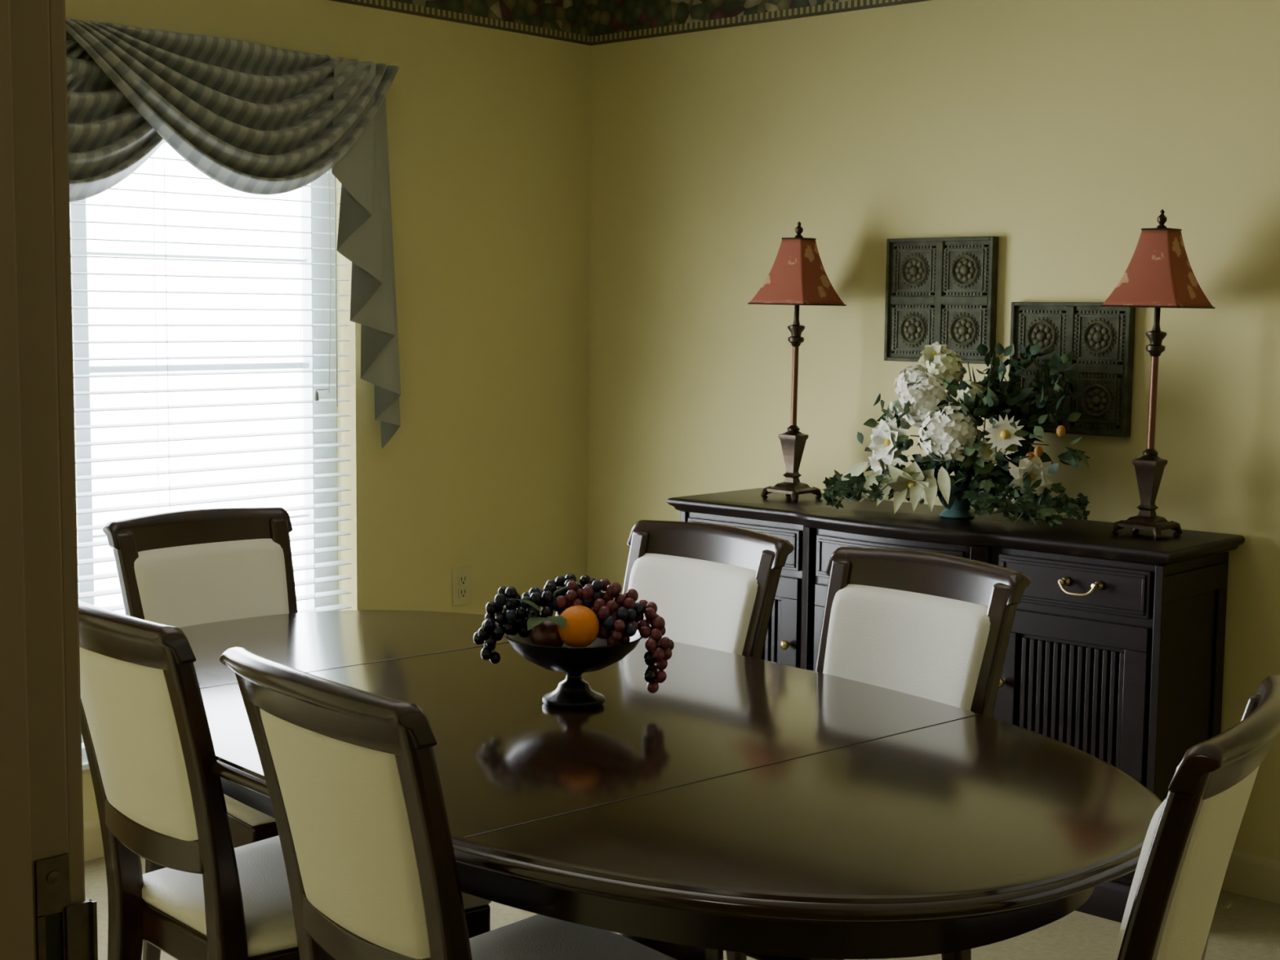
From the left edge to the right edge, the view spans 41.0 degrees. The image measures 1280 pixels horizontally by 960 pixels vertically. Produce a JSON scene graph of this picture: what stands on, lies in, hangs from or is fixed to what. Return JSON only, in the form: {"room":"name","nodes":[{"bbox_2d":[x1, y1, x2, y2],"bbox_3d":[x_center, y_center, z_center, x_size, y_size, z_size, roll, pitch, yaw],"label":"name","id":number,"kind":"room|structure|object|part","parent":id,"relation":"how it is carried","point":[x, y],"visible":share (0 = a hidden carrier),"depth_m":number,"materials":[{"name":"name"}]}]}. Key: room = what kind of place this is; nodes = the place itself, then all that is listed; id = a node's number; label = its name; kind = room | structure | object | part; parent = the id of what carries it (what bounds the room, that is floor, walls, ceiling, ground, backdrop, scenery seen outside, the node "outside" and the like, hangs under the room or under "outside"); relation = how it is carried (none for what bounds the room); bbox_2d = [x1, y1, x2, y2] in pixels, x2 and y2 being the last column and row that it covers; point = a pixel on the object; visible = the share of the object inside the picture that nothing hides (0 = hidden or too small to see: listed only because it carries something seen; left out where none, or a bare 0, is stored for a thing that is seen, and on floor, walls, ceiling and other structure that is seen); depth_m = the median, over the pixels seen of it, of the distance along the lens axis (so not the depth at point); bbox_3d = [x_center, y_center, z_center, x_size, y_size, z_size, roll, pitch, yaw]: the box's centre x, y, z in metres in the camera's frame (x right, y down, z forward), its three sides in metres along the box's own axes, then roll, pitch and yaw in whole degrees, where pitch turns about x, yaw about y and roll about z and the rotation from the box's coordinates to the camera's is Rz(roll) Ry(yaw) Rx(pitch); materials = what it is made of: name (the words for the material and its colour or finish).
{"room":"dining room","nodes":[
{"label":"dining room","id":0,"kind":"room"},
{"bbox_2d":[65,0,591,821],"bbox_3d":[-2.107,-0.193,3.549,0.140,2.440,5.600,6,8,42],"label":"wall","id":1,"kind":"structure","parent":0,"point":[484,469],"depth_m":5.15,"materials":[{"name":"paint"}]},
{"bbox_2d":[81,754,89,770],"bbox_3d":[-1.364,0.710,4.377,0.090,0.016,1.596,6,8,42],"label":"sill","id":2,"kind":"structure","parent":1,"relation":"attached to","point":[85,762],"depth_m":4.30,"materials":[{"name":"white plastic"}]},
{"bbox_2d":[83,817,104,861],"bbox_3d":[-1.307,0.903,4.436,0.014,0.100,3.360,6,8,42],"label":"baseboard","id":3,"kind":"structure","parent":1,"relation":"attached to","point":[93,843],"depth_m":4.34,"materials":[{"name":"beige paint"}]},
{"bbox_2d":[69,168,337,742],"bbox_3d":[-1.429,-0.175,4.357,0.050,1.780,1.600,6,8,42],"label":"window","id":4,"kind":"structure","parent":1,"relation":"in","point":[77,212],"depth_m":4.85,"materials":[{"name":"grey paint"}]},
{"bbox_2d":[69,141,351,755],"bbox_3d":[-1.370,-0.181,4.303,0.070,1.751,1.584,6,8,42],"label":"window blinds","id":5,"kind":"object","parent":4,"relation":"attached to","point":[315,397],"visible":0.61,"depth_m":4.55,"materials":[{"name":"white plastic"}]},
{"bbox_2d":[65,17,400,448],"bbox_3d":[-1.281,-0.558,4.160,0.198,1.070,1.888,6,8,42],"label":"swag valance","id":6,"kind":"object","parent":1,"relation":"attached to","point":[253,118],"visible":0.78,"depth_m":4.37,"materials":[{"name":"grey"}]},
{"bbox_2d":[329,0,591,45],"bbox_3d":[-1.288,-1.374,4.213,0.003,0.203,3.357,6,8,42],"label":"wallpaper border","id":7,"kind":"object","parent":1,"relation":"attached to","point":[567,20],"depth_m":5.20,"materials":[{"name":"paper"}]},
{"bbox_2d":[453,566,471,606],"bbox_3d":[-0.541,0.323,5.218,0.009,0.116,0.072,6,8,42],"label":"wall outlet","id":8,"kind":"object","parent":1,"relation":"attached to","point":[461,575],"visible":1,"depth_m":5.21,"materials":[{"name":"beige plastic"}]},
{"bbox_2d":[84,856,1279,959],"bbox_3d":[-0.489,1.235,2.192,4.560,0.100,5.840,6,8,42],"label":"floor","id":9,"kind":"structure","parent":0,"point":[1243,927],"depth_m":3.89,"materials":[{"name":"carpet"}]},
{"bbox_2d":[102,506,297,959],"bbox_3d":[-0.756,0.566,3.494,0.601,0.969,0.458,6,8,44],"label":"dining chair","id":10,"kind":"object","parent":9,"relation":"on","point":[188,567],"visible":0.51,"depth_m":3.59,"materials":[{"name":"brown wood"}]},
{"bbox_3d":[-0.937,0.100,3.631,0.081,0.073,0.426,6,8,44],"label":"crest rail","id":11,"kind":"part","parent":10,"relation":"part of","materials":[{"name":"brown wood"}]},
{"bbox_2d":[133,538,288,627],"bbox_3d":[-0.895,0.274,3.605,0.096,0.271,0.367,6,8,44],"label":"cushion","id":12,"kind":"object","parent":10,"relation":"on","point":[178,583],"depth_m":3.59,"materials":[{"name":"white fabric"}]},
{"bbox_2d":[223,794,275,826],"bbox_3d":[-0.697,0.580,3.437,0.435,0.053,0.458,6,8,44],"label":"seat cushion","id":13,"kind":"object","parent":10,"relation":"on","point":[239,814],"depth_m":3.16,"materials":[{"name":"white fabric"}]},
{"bbox_3d":[-0.699,0.636,3.444,0.432,0.061,0.449,6,8,44],"label":"seat frame","id":14,"kind":"part","parent":10,"relation":"part of","materials":[{"name":"brown wood"}]},
{"bbox_2d":[78,600,491,959],"bbox_3d":[-0.599,0.645,2.715,0.601,0.969,0.458,-5,8,-42],"label":"dining chair","id":15,"kind":"object","parent":9,"relation":"on","point":[146,735],"visible":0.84,"depth_m":2.51,"materials":[{"name":"brown wood"}]},
{"bbox_3d":[-0.786,0.214,2.496,0.081,0.073,0.426,-5,8,-42],"label":"crest rail","id":16,"kind":"part","parent":15,"relation":"part of","materials":[{"name":"brown wood"}]},
{"bbox_3d":[-0.760,0.383,2.537,0.084,0.283,0.333,-5,8,-42],"label":"panel","id":17,"kind":"part","parent":15,"relation":"part of","materials":[{"name":"white fabric"}]},
{"bbox_3d":[-0.732,0.537,2.580,0.037,0.062,0.310,-5,8,-42],"label":"rail","id":18,"kind":"part","parent":15,"relation":"part of","materials":[{"name":"brown wood"}]},
{"bbox_3d":[-0.540,0.704,2.776,0.432,0.061,0.449,-5,8,-42],"label":"seat frame","id":19,"kind":"part","parent":15,"relation":"part of","materials":[{"name":"brown wood"}]},
{"bbox_2d":[142,835,491,957],"bbox_3d":[-0.538,0.648,2.772,0.435,0.053,0.458,-5,8,-42],"label":"seat cushion","id":20,"kind":"object","parent":15,"relation":"on","point":[173,899],"depth_m":2.65,"materials":[{"name":"white fabric"}]},
{"bbox_2d":[219,646,676,959],"bbox_3d":[-0.203,0.693,2.273,0.601,0.969,0.458,-4,7,-40],"label":"dining chair","id":21,"kind":"object","parent":9,"relation":"on","point":[351,775],"visible":1,"depth_m":2.05,"materials":[{"name":"brown wood"}]},
{"bbox_3d":[-0.396,0.262,2.061,0.081,0.073,0.426,-4,7,-40],"label":"crest rail","id":22,"kind":"part","parent":21,"relation":"part of","materials":[{"name":"brown wood"}]},
{"bbox_3d":[-0.370,0.430,2.101,0.084,0.283,0.333,-4,7,-40],"label":"panel","id":23,"kind":"part","parent":21,"relation":"part of","materials":[{"name":"white fabric"}]},
{"bbox_3d":[-0.341,0.584,2.143,0.037,0.062,0.310,-4,7,-40],"label":"rail","id":24,"kind":"part","parent":21,"relation":"part of","materials":[{"name":"brown wood"}]},
{"bbox_2d":[469,914,676,959],"bbox_3d":[-0.140,0.696,2.328,0.435,0.053,0.458,-4,7,-40],"label":"seat cushion","id":25,"kind":"object","parent":21,"relation":"on","point":[538,936],"depth_m":2.44,"materials":[{"name":"white fabric"}]},
{"bbox_2d":[178,609,1162,959],"bbox_3d":[-0.152,0.745,2.784,1.124,0.766,2.060,-4,8,-41],"label":"dining table","id":26,"kind":"object","parent":9,"relation":"on","point":[742,803],"visible":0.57,"depth_m":2.27,"materials":[{"name":"brown wood"}]},
{"bbox_2d":[472,573,674,709],"bbox_3d":[-0.100,0.261,2.752,0.261,0.204,0.238,6,8,42],"label":"fruit bowl","id":27,"kind":"object","parent":26,"relation":"on","point":[588,631],"visible":1,"depth_m":2.73,"materials":[{"name":"food"}]},
{"bbox_2d":[619,520,794,959],"bbox_3d":[-0.050,0.589,3.331,0.601,0.969,0.458,-5,8,-42],"label":"dining chair","id":28,"kind":"object","parent":9,"relation":"on","point":[713,586],"visible":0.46,"depth_m":3.41,"materials":[{"name":"beige fabric"}]},
{"bbox_2d":[627,553,757,655],"bbox_3d":[0.099,0.300,3.437,0.096,0.271,0.367,-5,8,-42],"label":"cushion","id":29,"kind":"object","parent":28,"relation":"on","point":[704,600],"depth_m":3.41,"materials":[{"name":"white fabric"}]},
{"bbox_3d":[0.146,0.128,3.462,0.081,0.073,0.426,-5,8,-42],"label":"crest rail","id":30,"kind":"part","parent":28,"relation":"part of","materials":[{"name":"brown wood"}]},
{"bbox_2d":[737,546,1031,959],"bbox_3d":[0.320,0.631,2.955,0.601,0.969,0.458,-4,8,-41],"label":"dining chair","id":31,"kind":"object","parent":9,"relation":"on","point":[933,626],"visible":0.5,"depth_m":3.04,"materials":[{"name":"beige fabric"}]},
{"bbox_3d":[0.259,0.699,2.908,0.432,0.061,0.449,-4,8,-41],"label":"seat frame","id":32,"kind":"part","parent":31,"relation":"part of","materials":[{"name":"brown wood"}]},
{"bbox_2d":[822,584,990,711],"bbox_3d":[0.471,0.342,3.058,0.096,0.271,0.367,-4,8,-41],"label":"cushion","id":33,"kind":"object","parent":31,"relation":"on","point":[930,642],"depth_m":3.04,"materials":[{"name":"white fabric"}]},
{"bbox_3d":[0.519,0.170,3.082,0.081,0.073,0.426,-4,8,-41],"label":"crest rail","id":34,"kind":"part","parent":31,"relation":"part of","materials":[{"name":"brown wood"}]},
{"bbox_2d":[666,488,1244,923],"bbox_3d":[0.738,0.530,4.475,1.490,0.878,0.463,6,8,42],"label":"sideboard","id":35,"kind":"object","parent":9,"relation":"on","point":[1115,653],"visible":0.36,"depth_m":4.05,"materials":[{"name":"brown wood"}]},
{"bbox_2d":[747,221,846,502],"bbox_3d":[0.432,-0.328,4.764,0.200,0.775,0.200,7,8,42],"label":"table lamp","id":36,"kind":"object","parent":35,"relation":"on","point":[797,276],"visible":0.99,"depth_m":4.72,"materials":[{"name":"brown metal"}]},
{"bbox_3d":[0.431,-0.261,4.771,0.017,0.221,0.017,7,8,42],"label":"rod","id":37,"kind":"part","parent":36,"relation":"part of","materials":[{"name":"orange metal"}]},
{"bbox_3d":[0.436,-0.575,4.738,0.194,0.181,0.194,7,8,42],"label":"lamp shade","id":38,"kind":"part","parent":36,"relation":"part of","materials":[{"name":"fabric"}]},
{"bbox_3d":[0.436,-0.576,4.738,0.200,0.184,0.200,7,8,42],"label":"shade trim","id":39,"kind":"part","parent":36,"relation":"part of","materials":[{"name":"brown fabric"}]},
{"bbox_2d":[820,341,1090,526],"bbox_3d":[0.800,-0.125,4.324,0.739,0.455,0.406,6,8,42],"label":"floral arrangement","id":40,"kind":"object","parent":35,"relation":"on","point":[950,445],"visible":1,"depth_m":4.27,"materials":[{"name":"white plant"}]},
{"bbox_2d":[1099,208,1215,539],"bbox_3d":[1.216,-0.249,4.052,0.200,0.775,0.200,7,8,42],"label":"table lamp","id":41,"kind":"object","parent":35,"relation":"on","point":[1159,273],"visible":1,"depth_m":4.01,"materials":[{"name":"brown metal"}]},
{"bbox_3d":[1.214,-0.182,4.059,0.017,0.221,0.017,7,8,42],"label":"rod","id":42,"kind":"part","parent":41,"relation":"part of","materials":[{"name":"orange metal"}]},
{"bbox_3d":[1.220,-0.497,4.025,0.194,0.181,0.194,7,8,42],"label":"lamp shade","id":43,"kind":"part","parent":41,"relation":"part of","materials":[{"name":"fabric"}]},
{"bbox_3d":[1.220,-0.497,4.025,0.200,0.184,0.200,7,8,42],"label":"shade trim","id":44,"kind":"part","parent":41,"relation":"part of","materials":[{"name":"brown fabric"}]},
{"bbox_2d":[868,675,1279,959],"bbox_3d":[0.460,0.716,2.110,0.601,0.969,0.458,4,7,30],"label":"dining chair","id":45,"kind":"object","parent":9,"relation":"on","point":[1190,838],"visible":1,"depth_m":1.83,"materials":[{"name":"brown wood"}]},
{"bbox_2d":[1112,799,1165,959],"bbox_3d":[0.634,0.450,1.982,0.096,0.271,0.367,4,7,30],"label":"cushion","id":46,"kind":"object","parent":45,"relation":"on","point":[1142,932],"depth_m":1.82,"materials":[{"name":"white fabric"}]},
{"bbox_3d":[0.655,0.454,1.970,0.084,0.283,0.333,4,7,30],"label":"panel","id":47,"kind":"part","parent":45,"relation":"part of","materials":[{"name":"white fabric"}]},
{"bbox_3d":[0.689,0.285,1.935,0.081,0.073,0.426,4,7,30],"label":"crest rail","id":48,"kind":"part","parent":45,"relation":"part of","materials":[{"name":"brown wood"}]},
{"bbox_2d":[586,0,1279,861],"bbox_3d":[1.454,-0.217,4.169,4.560,2.440,0.120,6,8,42],"label":"wall","id":49,"kind":"structure","parent":0,"point":[1060,131],"depth_m":4.61,"materials":[{"name":"paint"}]},
{"bbox_2d":[591,0,930,45],"bbox_3d":[1.431,-1.325,4.007,4.300,0.203,0.003,6,8,42],"label":"wallpaper border","id":50,"kind":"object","parent":49,"relation":"attached to","point":[611,20],"depth_m":5.17,"materials":[{"name":"paper"}]},
{"bbox_2d":[888,240,990,359],"bbox_3d":[0.814,-0.486,4.636,0.325,0.325,0.018,6,8,42],"label":"backing","id":51,"kind":"object","parent":49,"relation":"attached to","point":[953,254],"visible":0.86,"depth_m":4.63,"materials":[{"name":"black metal"}]},
{"bbox_2d":[891,244,987,355],"bbox_3d":[0.805,-0.485,4.626,0.292,0.292,0.016,6,8,42],"label":"relief","id":52,"kind":"object","parent":49,"relation":"attached to","point":[965,270],"visible":0.98,"depth_m":4.62,"materials":[{"name":"metal"}]},
{"bbox_2d":[884,235,999,364],"bbox_3d":[0.811,-0.486,4.632,0.335,0.335,0.030,6,8,42],"label":"frame","id":53,"kind":"object","parent":49,"relation":"attached to","point":[938,300],"visible":0.8,"depth_m":4.61,"materials":[{"name":"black metal"}]},
{"bbox_2d":[1014,306,1126,432],"bbox_3d":[1.103,-0.287,4.388,0.325,0.325,0.018,6,8,42],"label":"backing","id":54,"kind":"object","parent":49,"relation":"attached to","point":[1028,319],"visible":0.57,"depth_m":4.35,"materials":[{"name":"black metal"}]},
{"bbox_2d":[1017,310,1124,428],"bbox_3d":[1.094,-0.286,4.379,0.292,0.292,0.016,6,8,42],"label":"relief","id":55,"kind":"object","parent":49,"relation":"attached to","point":[1042,335],"visible":0.66,"depth_m":4.34,"materials":[{"name":"metal"}]},
{"bbox_2d":[1008,302,1135,437],"bbox_3d":[1.099,-0.286,4.385,0.335,0.335,0.030,6,8,42],"label":"frame","id":56,"kind":"object","parent":49,"relation":"attached to","point":[1126,370],"visible":0.68,"depth_m":4.34,"materials":[{"name":"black metal"}]},
{"bbox_2d":[1221,850,1279,903],"bbox_3d":[1.409,0.953,4.224,4.285,0.100,0.014,6,8,42],"label":"baseboard","id":57,"kind":"structure","parent":49,"relation":"attached to","point":[1256,877],"depth_m":4.15,"materials":[{"name":"beige paint"}]},
{"bbox_3d":[-0.887,0.013,1.605,4.300,2.440,0.120,6,8,42],"label":"wall","id":58,"kind":"structure","parent":0,"visible":0},
{"bbox_2d":[0,0,84,959],"bbox_3d":[-0.070,0.239,0.874,1.230,2.150,0.152,6,8,42],"label":"door frame","id":59,"kind":"structure","parent":58,"relation":"in","point":[42,797],"depth_m":1.24,"materials":[{"name":"paint"}]},
{"bbox_2d":[34,853,97,959],"bbox_3d":[-0.431,0.345,1.288,0.045,0.130,0.008,-5,8,-43],"label":"strike plate","id":60,"kind":"object","parent":59,"relation":"attached to","point":[64,931],"visible":1,"depth_m":1.28,"materials":[{"name":"metal"}]}
]}

